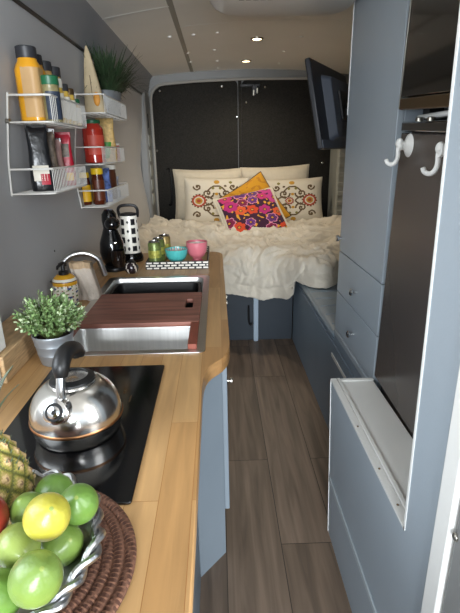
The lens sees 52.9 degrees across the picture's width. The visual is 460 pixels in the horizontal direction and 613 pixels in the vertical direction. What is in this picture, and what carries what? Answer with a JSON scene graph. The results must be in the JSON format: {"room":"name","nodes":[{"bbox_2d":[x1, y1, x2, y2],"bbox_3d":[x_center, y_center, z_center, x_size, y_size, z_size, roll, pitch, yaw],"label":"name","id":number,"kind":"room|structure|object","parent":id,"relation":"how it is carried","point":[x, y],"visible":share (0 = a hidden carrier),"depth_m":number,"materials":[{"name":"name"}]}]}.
{"room":"vehicle interior","nodes":[
{"label":"vehicle interior","id":0,"kind":"room"},
{"bbox_2d":[0,0,149,322],"bbox_3d":[-0.741,-0.212,1.956,0.103,1.770,5.680,-1,19,-1],"label":"wall","id":1,"kind":"structure","parent":0,"point":[37,231],"depth_m":1.74,"materials":[{"name":"grey paint"}]},
{"bbox_2d":[0,318,5,380],"bbox_3d":[-0.621,-0.152,0.937,0.104,0.793,0.305,-1,19,-1],"label":"trim","id":2,"kind":"structure","parent":1,"relation":"attached to","point":[2,340],"depth_m":1.16,"materials":[{"name":"white paint"}]},
{"bbox_2d":[5,92,86,196],"bbox_3d":[-0.658,-0.591,1.702,0.172,0.321,0.431,-1,19,-1],"label":"wire rack","id":3,"kind":"object","parent":1,"relation":"attached to","point":[52,124],"visible":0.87,"depth_m":1.59,"materials":[{"name":"grey metal"}]},
{"bbox_2d":[14,45,45,120],"bbox_3d":[-0.654,-0.725,1.516,0.079,0.225,0.079,-1,19,-1],"label":"bottle","id":4,"kind":"object","parent":3,"relation":"in","point":[27,71],"visible":0.77,"depth_m":1.48,"materials":[{"name":"orange"}]},
{"bbox_2d":[24,124,55,190],"bbox_3d":[-0.664,-0.517,1.613,0.078,0.219,0.065,-10,21,-25],"label":"coffee bag","id":5,"kind":"object","parent":3,"relation":"in","point":[36,135],"visible":0.94,"depth_m":1.59,"materials":[{"name":"black plastic"}]},
{"bbox_2d":[37,54,45,74],"bbox_3d":[-0.666,-0.752,1.606,0.064,0.218,0.064,-1,19,-1],"label":"bottle","id":6,"kind":"object","parent":3,"relation":"in","point":[39,57],"visible":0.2,"depth_m":1.57,"materials":[{"name":"grey plastic"}]},
{"bbox_2d":[42,60,51,74],"bbox_3d":[-0.667,-0.778,1.690,0.065,0.212,0.065,-1,19,-1],"label":"bottle","id":7,"kind":"object","parent":3,"relation":"in","point":[47,67],"visible":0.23,"depth_m":1.65,"materials":[{"name":"grey plastic"}]},
{"bbox_2d":[7,93,86,128],"bbox_3d":[-0.646,-0.697,1.668,0.145,0.087,0.426,-1,19,-1],"label":"basket","id":8,"kind":"object","parent":3,"relation":"on","point":[52,124],"depth_m":1.59,"materials":[{"name":"white metal"}]},
{"bbox_2d":[9,164,86,194],"bbox_3d":[-0.667,-0.483,1.740,0.145,0.087,0.426,-1,19,-1],"label":"basket","id":9,"kind":"object","parent":3,"relation":"on","point":[29,192],"depth_m":1.64,"materials":[{"name":"white metal"}]},
{"bbox_2d":[40,75,62,121],"bbox_3d":[-0.597,-0.692,1.544,0.060,0.142,0.059,-1,19,-1],"label":"spice jar","id":10,"kind":"object","parent":3,"relation":"in","point":[50,83],"visible":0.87,"depth_m":1.52,"materials":[{"name":"green"}]},
{"bbox_2d":[47,129,61,188],"bbox_3d":[-0.672,-0.541,1.699,0.078,0.209,0.057,-7,20,-17],"label":"coffee bag","id":11,"kind":"object","parent":3,"relation":"in","point":[50,132],"visible":0.4,"depth_m":1.69,"materials":[{"name":"plastic"}]},
{"bbox_2d":[52,66,60,78],"bbox_3d":[-0.670,-0.806,1.780,0.065,0.208,0.065,-1,19,-1],"label":"bottle","id":12,"kind":"object","parent":3,"relation":"in","point":[55,70],"visible":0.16,"depth_m":1.74,"materials":[{"name":"grey plastic"}]},
{"bbox_2d":[54,138,66,186],"bbox_3d":[-0.678,-0.554,1.784,0.073,0.178,0.049,-5,19,-12],"label":"snack packet","id":13,"kind":"object","parent":3,"relation":"in","point":[57,140],"visible":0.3,"depth_m":1.77,"materials":[{"name":"pink plastic"}]},
{"bbox_2d":[58,78,66,122],"bbox_3d":[-0.600,-0.715,1.612,0.043,0.142,0.043,-1,19,-1],"label":"spice jar","id":14,"kind":"object","parent":3,"relation":"in","point":[60,86],"visible":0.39,"depth_m":1.60,"materials":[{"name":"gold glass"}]},
{"bbox_2d":[54,132,76,185],"bbox_3d":[-0.669,-0.592,1.855,0.084,0.204,0.050,-4,19,-9],"label":"snack packet","id":15,"kind":"object","parent":3,"relation":"in","point":[65,137],"visible":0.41,"depth_m":1.84,"materials":[{"name":"red plastic"}]},
{"bbox_2d":[62,83,72,123],"bbox_3d":[-0.601,-0.735,1.682,0.041,0.135,0.041,-1,19,-1],"label":"spice jar","id":16,"kind":"object","parent":3,"relation":"in","point":[65,86],"visible":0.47,"depth_m":1.67,"materials":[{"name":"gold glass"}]},
{"bbox_2d":[68,88,77,124],"bbox_3d":[-0.603,-0.755,1.750,0.039,0.128,0.039,-1,19,-1],"label":"spice jar","id":17,"kind":"object","parent":3,"relation":"in","point":[70,90],"visible":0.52,"depth_m":1.73,"materials":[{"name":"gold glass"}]},
{"bbox_2d":[75,99,81,125],"bbox_3d":[-0.605,-0.763,1.821,0.035,0.098,0.035,-1,19,-1],"label":"spice jar","id":18,"kind":"object","parent":3,"relation":"in","point":[76,100],"visible":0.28,"depth_m":1.81,"materials":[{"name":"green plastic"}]},
{"bbox_2d":[12,0,151,94],"bbox_3d":[-0.690,-1.148,1.609,0.140,0.236,5.620,-1,19,-1],"label":"trim","id":19,"kind":"structure","parent":1,"relation":"attached to","point":[77,22],"depth_m":2.17,"materials":[{"name":"paint"}]},
{"bbox_2d":[74,92,128,208],"bbox_3d":[-0.676,-0.830,2.486,0.174,0.531,0.571,-1,19,-1],"label":"wire rack","id":20,"kind":"object","parent":1,"relation":"attached to","point":[111,201],"visible":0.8,"depth_m":2.36,"materials":[{"name":"grey metal"}]},
{"bbox_2d":[79,172,92,204],"bbox_3d":[-0.742,-0.605,2.372,0.055,0.160,0.055,-1,19,-1],"label":"syrup bottle","id":21,"kind":"object","parent":20,"relation":"in","point":[87,196],"visible":0.76,"depth_m":2.36,"materials":[{"name":"yellow plastic"}]},
{"bbox_2d":[82,120,105,162],"bbox_3d":[-0.695,-0.840,2.357,0.105,0.207,0.105,-1,19,-1],"label":"sauce jar","id":22,"kind":"object","parent":20,"relation":"in","point":[92,135],"visible":0.82,"depth_m":2.32,"materials":[{"name":"red"}]},
{"bbox_2d":[84,46,107,112],"bbox_3d":[-0.663,-1.095,2.239,0.108,0.300,0.077,-1,19,-1],"label":"paper bag","id":23,"kind":"object","parent":20,"relation":"in","point":[93,103],"visible":0.88,"depth_m":2.23,"materials":[{"name":"beige paper"}]},
{"bbox_2d":[93,92,99,105],"bbox_3d":[-0.645,-1.005,2.238,0.032,0.064,0.016,-1,19,-1],"label":"print","id":24,"kind":"object","parent":23,"relation":"attached to","point":[96,98],"depth_m":2.23,"materials":[{"name":"orange"}]},
{"bbox_2d":[90,168,105,204],"bbox_3d":[-0.676,-0.616,2.370,0.065,0.180,0.065,-1,19,-1],"label":"bottle","id":25,"kind":"object","parent":20,"relation":"in","point":[97,181],"visible":0.96,"depth_m":2.35,"materials":[{"name":"brown glass"}]},
{"bbox_2d":[75,146,124,164],"bbox_3d":[-0.690,-0.815,2.493,0.137,0.087,0.566,-1,19,-1],"label":"basket","id":26,"kind":"object","parent":20,"relation":"on","point":[107,152],"depth_m":2.38,"materials":[{"name":"white metal"}]},
{"bbox_2d":[75,93,126,120],"bbox_3d":[-0.661,-1.036,2.419,0.137,0.087,0.566,-1,19,-1],"label":"basket","id":27,"kind":"object","parent":20,"relation":"on","point":[107,105],"depth_m":2.32,"materials":[{"name":"white metal"}]},
{"bbox_2d":[79,182,128,207],"bbox_3d":[-0.682,-0.623,2.558,0.143,0.087,0.566,-1,19,-1],"label":"basket","id":28,"kind":"object","parent":20,"relation":"on","point":[111,201],"depth_m":2.41,"materials":[{"name":"white metal"}]},
{"bbox_2d":[95,118,117,161],"bbox_3d":[-0.677,-0.907,2.525,0.105,0.225,0.071,-3,19,-7],"label":"bag","id":29,"kind":"object","parent":20,"relation":"in","point":[106,124],"visible":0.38,"depth_m":2.50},
{"bbox_2d":[102,168,112,201],"bbox_3d":[-0.691,-0.654,2.489,0.104,0.175,0.076,-9,20,-23],"label":"snack bag","id":30,"kind":"object","parent":20,"relation":"in","point":[105,174],"visible":0.38,"depth_m":2.48,"materials":[{"name":"blue plastic"}]},
{"bbox_2d":[98,164,117,198],"bbox_3d":[-0.690,-0.708,2.624,0.096,0.190,0.093,-1,19,-1],"label":"jar","id":31,"kind":"object","parent":20,"relation":"in","point":[112,174],"visible":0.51,"depth_m":2.59,"materials":[{"name":"brown"}]},
{"bbox_2d":[83,41,148,116],"bbox_3d":[-0.551,-1.216,2.495,0.349,0.360,0.712,-1,19,1],"label":"grass plant","id":32,"kind":"object","parent":20,"relation":"in","point":[111,80],"visible":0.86,"depth_m":2.40,"materials":[{"name":"green plant"}]},
{"bbox_2d":[116,176,120,196],"bbox_3d":[-0.697,-0.707,2.731,0.094,0.120,0.063,-3,19,-7],"label":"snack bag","id":33,"kind":"object","parent":20,"relation":"in","point":[117,177],"visible":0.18,"depth_m":2.72,"materials":[{"name":"grey plastic"}]},
{"bbox_2d":[116,143,120,160],"bbox_3d":[-0.671,-0.896,2.688,0.066,0.100,0.064,-1,19,-1],"label":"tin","id":34,"kind":"object","parent":20,"relation":"in","point":[117,144],"visible":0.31,"depth_m":2.67,"materials":[{"name":"grey"}]},
{"bbox_2d":[141,92,156,217],"bbox_3d":[-0.773,-1.213,4.394,0.088,1.500,0.300,-1,19,-1],"label":"trim","id":35,"kind":"structure","parent":1,"relation":"attached to","point":[147,166],"depth_m":4.23,"materials":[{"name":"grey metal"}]},
{"bbox_2d":[86,0,352,75],"bbox_3d":[0.217,-1.277,1.612,2.000,0.104,5.660,-1,19,-1],"label":"ceiling","id":36,"kind":"structure","parent":0,"point":[168,36],"depth_m":2.96,"materials":[{"name":"grey paint"}]},
{"bbox_2d":[250,37,263,40],"bbox_3d":[0.179,-1.781,3.077,0.088,0.008,0.088,-1,19,-1],"label":"recessed light","id":37,"kind":"object","parent":36,"relation":"in","point":[252,38],"visible":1,"depth_m":3.06,"materials":[{"name":"white glass"}]},
{"bbox_2d":[210,0,355,16],"bbox_3d":[0.179,-1.058,1.284,0.580,0.227,1.100,-1,19,-1],"label":"ceiling vent","id":38,"kind":"object","parent":36,"relation":"in","point":[242,8],"visible":1,"depth_m":1.64,"materials":[{"name":"white plastic"}]},
{"bbox_2d":[148,69,348,208],"bbox_3d":[0.172,-1.270,4.623,1.990,2.030,0.120,-1,19,-1],"label":"wall","id":39,"kind":"structure","parent":0,"point":[235,73],"depth_m":4.26,"materials":[{"name":"grey metal"}]},
{"bbox_2d":[152,81,238,220],"bbox_3d":[-0.329,-1.224,4.660,0.857,1.935,0.114,-1,19,-1],"label":"door","id":40,"kind":"structure","parent":39,"relation":"in","point":[196,124],"depth_m":4.50,"materials":[{"name":"grey metal"}]},
{"bbox_2d":[149,77,306,215],"bbox_3d":[0.170,-1.204,4.577,1.816,1.933,0.026,-1,19,-1],"label":"trim","id":41,"kind":"structure","parent":39,"relation":"attached to","point":[239,78],"depth_m":4.27,"materials":[{"name":"grey"}]},
{"bbox_2d":[238,80,330,216],"bbox_3d":[0.592,-1.246,4.677,1.001,1.935,0.116,-1,19,-1],"label":"door","id":42,"kind":"structure","parent":39,"relation":"in","point":[276,128],"depth_m":4.51,"materials":[{"name":"grey metal"}]},
{"bbox_2d":[200,295,351,612],"bbox_3d":[0.219,0.607,2.324,2.100,0.050,5.800,-1,19,-1],"label":"floor","id":43,"kind":"structure","parent":0,"point":[279,557],"depth_m":1.83,"materials":[{"name":"laminate"}]},
{"bbox_2d":[193,295,232,612],"bbox_3d":[-0.329,0.468,1.575,0.682,0.713,2.400,-1,19,-1],"label":"base cabinet","id":44,"kind":"object","parent":43,"relation":"on","point":[213,495],"visible":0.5,"depth_m":1.42,"materials":[{"name":"blue paint"}]},
{"bbox_2d":[0,252,229,612],"bbox_3d":[-0.340,0.113,1.447,0.675,0.042,2.485,-1,19,-1],"label":"countertop","id":45,"kind":"structure","parent":44,"relation":"on","point":[162,513],"depth_m":0.90,"materials":[{"name":"brown wood"}]},
{"bbox_2d":[0,315,46,383],"bbox_3d":[-0.616,0.110,1.290,0.111,0.072,0.315,-1,19,-1],"label":"block","id":46,"kind":"object","parent":45,"relation":"on","point":[20,348],"visible":0.65,"depth_m":1.24,"materials":[{"name":"brown wood"}]},
{"bbox_2d":[12,288,86,366],"bbox_3d":[-0.477,0.054,1.240,0.190,0.205,0.189,-1,19,-1],"label":"potted herb","id":47,"kind":"object","parent":45,"relation":"on","point":[47,339],"visible":0.99,"depth_m":1.21,"materials":[{"name":"plant"}]},
{"bbox_2d":[52,262,79,305],"bbox_3d":[-0.611,-0.084,1.711,0.094,0.168,0.098,-1,19,-1],"label":"soap dispenser","id":48,"kind":"object","parent":45,"relation":"on","point":[64,280],"visible":0.76,"depth_m":1.68,"materials":[{"name":"ceramic"}]},
{"bbox_2d":[50,250,107,282],"bbox_3d":[-0.608,-0.136,1.849,0.225,0.178,0.063,-10,21,-25],"label":"tap","id":49,"kind":"object","parent":45,"relation":"on","point":[73,254],"visible":0.45,"depth_m":1.82,"materials":[{"name":"metal"}]},
{"bbox_2d":[3,365,164,504],"bbox_3d":[-0.315,0.242,0.988,0.297,0.006,0.508,-1,19,-1],"label":"cooktop","id":50,"kind":"object","parent":45,"relation":"in","point":[111,467],"visible":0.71,"depth_m":0.90,"materials":[{"name":"black glass"}]},
{"bbox_2d":[28,341,122,451],"bbox_3d":[-0.311,0.162,0.914,0.183,0.194,0.195,-1,19,-1],"label":"kettle","id":51,"kind":"object","parent":50,"relation":"on","point":[79,408],"visible":1,"depth_m":0.87,"materials":[{"name":"metal"}]},
{"bbox_2d":[69,260,101,300],"bbox_3d":[-0.554,-0.099,1.778,0.106,0.152,0.069,-1,19,-1],"label":"tea towel","id":52,"kind":"object","parent":45,"relation":"on","point":[89,287],"visible":0.93,"depth_m":1.76,"materials":[{"name":"fabric"}]},
{"bbox_2d":[58,490,136,612],"bbox_3d":[-0.304,0.357,0.627,0.348,0.007,0.348,-5,19,-11],"label":"placemat","id":53,"kind":"object","parent":45,"relation":"on","point":[106,584],"visible":0.16,"depth_m":0.62,"materials":[{"name":"brown wicker"}]},
{"bbox_2d":[0,469,105,612],"bbox_3d":[-0.311,0.328,0.591,0.304,0.070,0.306,-1,19,-1],"label":"fruit bowl","id":54,"kind":"object","parent":53,"relation":"on","point":[93,533],"visible":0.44,"depth_m":0.57,"materials":[{"name":"grey metal"}]},
{"bbox_2d":[0,496,9,532],"bbox_3d":[-0.311,0.260,0.567,0.072,0.076,0.072,-1,19,-1],"label":"apple","id":55,"kind":"object","parent":54,"relation":"in","point":[4,510],"visible":0.85,"depth_m":0.57,"materials":[{"name":"food"}]},
{"bbox_2d":[0,567,19,612],"bbox_3d":[-0.253,0.316,0.507,0.051,0.064,0.051,7,20,21],"label":"lime","id":56,"kind":"object","parent":54,"relation":"in","point":[6,605],"visible":0.51,"depth_m":0.49,"materials":[{"name":"green food"}]},
{"bbox_2d":[0,365,35,526],"bbox_3d":[-0.374,0.204,0.652,0.168,0.260,0.171,-13,22,-31],"label":"pineapple","id":57,"kind":"object","parent":54,"relation":"in","point":[17,478],"visible":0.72,"depth_m":0.64,"materials":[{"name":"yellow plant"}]},
{"bbox_2d":[0,522,40,568],"bbox_3d":[-0.252,0.285,0.550,0.055,0.052,0.053,6,20,20],"label":"lime","id":58,"kind":"object","parent":54,"relation":"in","point":[14,542],"visible":0.63,"depth_m":0.53,"materials":[{"name":"green food"}]},
{"bbox_2d":[9,491,39,523],"bbox_3d":[-0.260,0.268,0.601,0.048,0.059,0.049,7,20,21],"label":"lime","id":59,"kind":"object","parent":54,"relation":"in","point":[17,509],"visible":0.44,"depth_m":0.58,"materials":[{"name":"green food"}]},
{"bbox_2d":[7,549,63,609],"bbox_3d":[-0.205,0.287,0.487,0.058,0.060,0.055,8,21,24],"label":"lime","id":60,"kind":"object","parent":54,"relation":"in","point":[36,577],"visible":1,"depth_m":0.47,"materials":[{"name":"green food"}]},
{"bbox_2d":[22,492,70,541],"bbox_3d":[-0.210,0.241,0.530,0.055,0.057,0.053,7,20,21],"label":"lemon","id":61,"kind":"object","parent":54,"relation":"in","point":[47,515],"visible":1,"depth_m":0.51,"materials":[{"name":"yellow food"}]},
{"bbox_2d":[35,473,72,494],"bbox_3d":[-0.247,0.261,0.650,0.053,0.051,0.054,-7,20,-17],"label":"lime","id":62,"kind":"object","parent":54,"relation":"in","point":[54,482],"visible":0.45,"depth_m":0.64,"materials":[{"name":"green food"}]},
{"bbox_2d":[41,525,83,566],"bbox_3d":[-0.214,0.303,0.589,0.056,0.056,0.053,7,20,22],"label":"lime","id":63,"kind":"object","parent":54,"relation":"in","point":[68,546],"visible":0.59,"depth_m":0.57,"materials":[{"name":"green food"}]},
{"bbox_2d":[61,483,98,524],"bbox_3d":[-0.194,0.253,0.591,0.051,0.055,0.051,9,21,27],"label":"lime","id":64,"kind":"object","parent":54,"relation":"in","point":[83,499],"visible":0.86,"depth_m":0.57,"materials":[{"name":"green food"}]},
{"bbox_2d":[100,209,125,271],"bbox_3d":[-0.568,-0.319,2.220,0.132,0.285,0.152,-1,19,-1],"label":"bottle","id":65,"kind":"object","parent":45,"relation":"on","point":[112,250],"visible":0.95,"depth_m":2.19,"materials":[{"name":"black plastic"}]},
{"bbox_2d":[110,249,124,267],"bbox_3d":[-0.538,-0.232,2.221,0.072,0.082,0.072,-1,19,-1],"label":"glass cup","id":66,"kind":"object","parent":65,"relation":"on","point":[117,256],"depth_m":2.20,"materials":[{"name":"black glass"}]},
{"bbox_2d":[116,204,143,262],"bbox_3d":[-0.519,-0.383,2.390,0.124,0.296,0.124,-1,19,-1],"label":"lantern","id":67,"kind":"object","parent":45,"relation":"on","point":[129,231],"visible":0.89,"depth_m":2.36,"materials":[{"name":"white metal"}]},
{"bbox_2d":[124,259,138,273],"bbox_3d":[-0.463,-0.190,2.167,0.066,0.070,0.066,-1,19,-1],"label":"sugar pot","id":68,"kind":"object","parent":45,"relation":"on","point":[131,267],"visible":1,"depth_m":2.15,"materials":[{"name":"metal"}]},
{"bbox_2d":[73,275,208,355],"bbox_3d":[-0.307,0.073,1.732,0.452,0.158,0.850,-1,19,-1],"label":"sink","id":69,"kind":"object","parent":45,"relation":"in","point":[141,340],"visible":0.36,"depth_m":1.53,"materials":[{"name":"metal"}]},
{"bbox_2d":[73,326,189,351],"bbox_3d":[-0.298,0.158,1.445,0.398,0.133,0.199,-1,19,-1],"label":"basin","id":70,"kind":"object","parent":69,"relation":"in","point":[141,339],"depth_m":1.53,"materials":[{"name":"metal"}]},
{"bbox_2d":[72,292,201,348],"bbox_3d":[-0.310,0.038,1.566,0.416,0.016,0.513,-1,19,-1],"label":"cutting board","id":71,"kind":"object","parent":69,"relation":"on","point":[142,309],"visible":0.85,"depth_m":1.59,"materials":[{"name":"brown wood"}]},
{"bbox_2d":[104,277,202,307],"bbox_3d":[-0.309,0.039,1.852,0.378,0.140,0.508,-1,19,-1],"label":"sink basin","id":72,"kind":"object","parent":69,"relation":"in","point":[153,287],"visible":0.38,"depth_m":2.06,"materials":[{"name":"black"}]},
{"bbox_2d":[146,246,208,269],"bbox_3d":[-0.261,-0.257,2.406,0.301,0.038,0.365,-1,19,-1],"label":"tray","id":73,"kind":"object","parent":45,"relation":"on","point":[186,263],"visible":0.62,"depth_m":2.23,"materials":[{"name":"white wood"}]},
{"bbox_2d":[148,240,161,261],"bbox_3d":[-0.370,-0.261,2.272,0.064,0.122,0.064,-1,19,-1],"label":"jar","id":74,"kind":"object","parent":73,"relation":"on","point":[154,246],"visible":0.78,"depth_m":2.25,"materials":[{"name":"green glass"}]},
{"bbox_2d":[152,237,165,261],"bbox_3d":[-0.362,-0.287,2.348,0.064,0.122,0.064,-1,19,-1],"label":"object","id":75,"kind":"object","parent":73,"relation":"on","point":[161,239],"visible":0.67,"depth_m":2.33,"materials":[{"name":"green glass"}]},
{"bbox_2d":[159,234,170,258],"bbox_3d":[-0.343,-0.315,2.431,0.064,0.122,0.064,-1,19,-1],"label":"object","id":76,"kind":"object","parent":73,"relation":"on","point":[166,237],"visible":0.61,"depth_m":2.40,"materials":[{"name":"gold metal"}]},
{"bbox_2d":[165,246,187,260],"bbox_3d":[-0.267,-0.253,2.315,0.115,0.075,0.114,-1,19,-1],"label":"bowl","id":77,"kind":"object","parent":73,"relation":"on","point":[177,253],"visible":0.83,"depth_m":2.28,"materials":[{"name":"teal ceramic"}]},
{"bbox_2d":[186,239,206,260],"bbox_3d":[-0.169,-0.283,2.360,0.108,0.100,0.108,-1,19,-1],"label":"cup","id":78,"kind":"object","parent":73,"relation":"on","point":[197,248],"visible":0.98,"depth_m":2.32,"materials":[{"name":"pink ceramic"}]},
{"bbox_2d":[226,294,292,340],"bbox_3d":[0.200,-0.205,4.018,1.830,0.400,1.672,-1,19,-1],"label":"bed base","id":79,"kind":"object","parent":43,"relation":"on","point":[249,318],"visible":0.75,"depth_m":3.28,"materials":[{"name":"blue wood"}]},
{"bbox_3d":[0.167,-0.478,3.973,1.765,0.143,1.540,-1,19,-1],"label":"mattress","id":80,"kind":"object","parent":79,"relation":"on","visible":0},
{"bbox_2d":[173,168,242,219],"bbox_3d":[-0.212,-1.088,4.542,0.679,0.511,0.184,-1,19,1],"label":"pillow","id":81,"kind":"object","parent":80,"relation":"on","point":[178,174],"visible":0.36,"depth_m":4.47,"materials":[{"name":"fabric"}]},
{"bbox_2d":[139,214,341,300],"bbox_3d":[0.172,-0.427,3.651,1.802,0.432,1.953,-1,19,-1],"label":"duvet","id":82,"kind":"object","parent":80,"relation":"on","point":[259,263],"visible":0.61,"depth_m":3.16,"materials":[{"name":"beige fabric"}]},
{"bbox_2d":[183,177,249,221],"bbox_3d":[-0.126,-0.993,4.383,0.627,0.456,0.206,-1,19,1],"label":"cushion","id":83,"kind":"object","parent":82,"relation":"on","point":[199,192],"visible":0.54,"depth_m":4.31,"materials":[{"name":"fabric"}]},
{"bbox_2d":[212,187,289,231],"bbox_3d":[0.179,-0.766,3.875,0.590,0.420,0.401,-5,19,-12],"label":"cushion","id":84,"kind":"object","parent":82,"relation":"on","point":[260,208],"visible":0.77,"depth_m":3.83,"materials":[{"name":"fabric"}]},
{"bbox_2d":[220,171,290,218],"bbox_3d":[0.214,-0.904,4.242,0.662,0.636,0.257,-6,19,-13],"label":"cushion","id":85,"kind":"object","parent":82,"relation":"on","point":[258,182],"visible":0.25,"depth_m":4.22,"materials":[{"name":"fabric"}]},
{"bbox_2d":[266,177,322,221],"bbox_3d":[0.588,-1.004,4.416,0.610,0.442,0.203,-2,19,-4],"label":"cushion","id":86,"kind":"object","parent":82,"relation":"on","point":[301,198],"visible":0.66,"depth_m":4.35,"materials":[{"name":"fabric"}]},
{"bbox_2d":[240,164,308,179],"bbox_3d":[0.448,-1.115,4.556,0.695,0.541,0.186,0,19,2],"label":"pillow","id":87,"kind":"object","parent":80,"relation":"on","point":[298,171],"visible":0.25,"depth_m":4.46,"materials":[{"name":"fabric"}]},
{"bbox_2d":[292,281,380,429],"bbox_3d":[0.828,0.242,2.462,0.728,0.532,1.678,-1,19,-1],"label":"bench","id":88,"kind":"object","parent":43,"relation":"on","point":[323,353],"visible":0.25,"depth_m":2.45,"materials":[{"name":"blue paint"}]},
{"bbox_2d":[299,283,337,336],"bbox_3d":[0.806,-0.049,2.635,0.702,0.036,1.102,-1,19,-1],"label":"seat cushion","id":89,"kind":"object","parent":88,"relation":"on","point":[322,301],"depth_m":2.53,"materials":[{"name":"fabric"}]},
{"bbox_2d":[335,0,448,383],"bbox_3d":[0.816,-0.515,1.602,0.751,1.451,0.537,-1,19,-1],"label":"wardrobe","id":90,"kind":"object","parent":88,"relation":"on","point":[379,27],"visible":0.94,"depth_m":1.55,"materials":[{"name":"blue wood"}]},
{"bbox_2d":[328,7,459,612],"bbox_3d":[0.349,-0.042,1.057,0.022,1.991,0.767,-1,19,-1],"label":"cabinet","id":91,"kind":"object","parent":43,"relation":"on","point":[382,548],"visible":1,"depth_m":0.91,"materials":[{"name":"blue wood"}]},
{"bbox_2d":[337,378,412,509],"bbox_3d":[0.429,0.362,1.237,0.123,0.026,0.688,-1,19,-1],"label":"shelf","id":92,"kind":"object","parent":91,"relation":"attached to","point":[388,437],"visible":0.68,"depth_m":1.28,"materials":[{"name":"white paint"}]},
{"bbox_2d":[375,117,446,438],"bbox_3d":[0.786,0.242,1.199,0.592,1.401,0.743,-1,19,-1],"label":"fridge","id":93,"kind":"object","parent":43,"relation":"on","point":[416,199],"visible":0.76,"depth_m":1.24,"materials":[{"name":"black plastic"}]},
{"bbox_2d":[384,133,413,166],"bbox_3d":[0.447,-0.415,1.229,0.056,0.084,0.060,-1,19,-1],"label":"hook","id":94,"kind":"object","parent":93,"relation":"attached to","point":[407,145],"visible":1,"depth_m":1.22,"materials":[{"name":"white plastic"}]},
{"bbox_2d":[398,0,459,113],"bbox_3d":[0.720,-0.688,0.874,0.492,0.642,0.714,-1,19,-1],"label":"mirror","id":95,"kind":"object","parent":93,"relation":"on","point":[430,43],"visible":0.76,"depth_m":1.10,"materials":[{"name":"black mirror"}]},
{"bbox_2d":[420,142,444,175],"bbox_3d":[0.454,-0.326,1.006,0.056,0.084,0.060,-1,19,-1],"label":"hook","id":96,"kind":"object","parent":93,"relation":"attached to","point":[439,148],"visible":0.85,"depth_m":1.01,"materials":[{"name":"white plastic"}]},
{"bbox_2d":[417,110,448,119],"bbox_3d":[0.636,-0.479,1.152,0.260,0.014,0.215,-1,19,-1],"label":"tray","id":97,"kind":"object","parent":93,"relation":"on","point":[442,115],"visible":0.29,"depth_m":1.14,"materials":[{"name":"white plastic"}]},
{"bbox_3d":[1.198,-0.603,2.649,0.050,2.000,4.220,-1,19,-1],"label":"wall","id":98,"kind":"structure","parent":0,"visible":0},
{"bbox_2d":[305,58,348,149],"bbox_3d":[0.738,-0.851,1.957,0.730,0.340,0.564,7,20,23],"label":"television","id":99,"kind":"object","parent":98,"relation":"attached to","point":[328,88],"visible":0.63,"depth_m":1.93,"materials":[{"name":"black plastic"}]},
{"bbox_2d":[327,149,345,216],"bbox_3d":[1.055,-1.110,4.462,0.140,1.200,0.335,-1,19,-1],"label":"trim","id":100,"kind":"structure","parent":98,"relation":"attached to","point":[337,156],"depth_m":4.34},
{"bbox_3d":[0.834,0.081,0.653,0.890,2.000,0.060,-1,19,-1],"label":"door frame","id":101,"kind":"structure","parent":0,"visible":0},
{"bbox_2d":[421,366,459,612],"bbox_3d":[0.367,0.093,0.672,0.045,2.020,0.050,-1,19,-1],"label":"trim","id":102,"kind":"structure","parent":101,"relation":"attached to","point":[448,507],"depth_m":0.75,"materials":[{"name":"white paint"}]},
{"bbox_2d":[442,512,459,612],"bbox_3d":[0.388,0.117,0.601,0.086,2.020,0.102,-1,19,-1],"label":"trim","id":103,"kind":"structure","parent":101,"relation":"attached to","point":[451,604],"depth_m":0.73,"materials":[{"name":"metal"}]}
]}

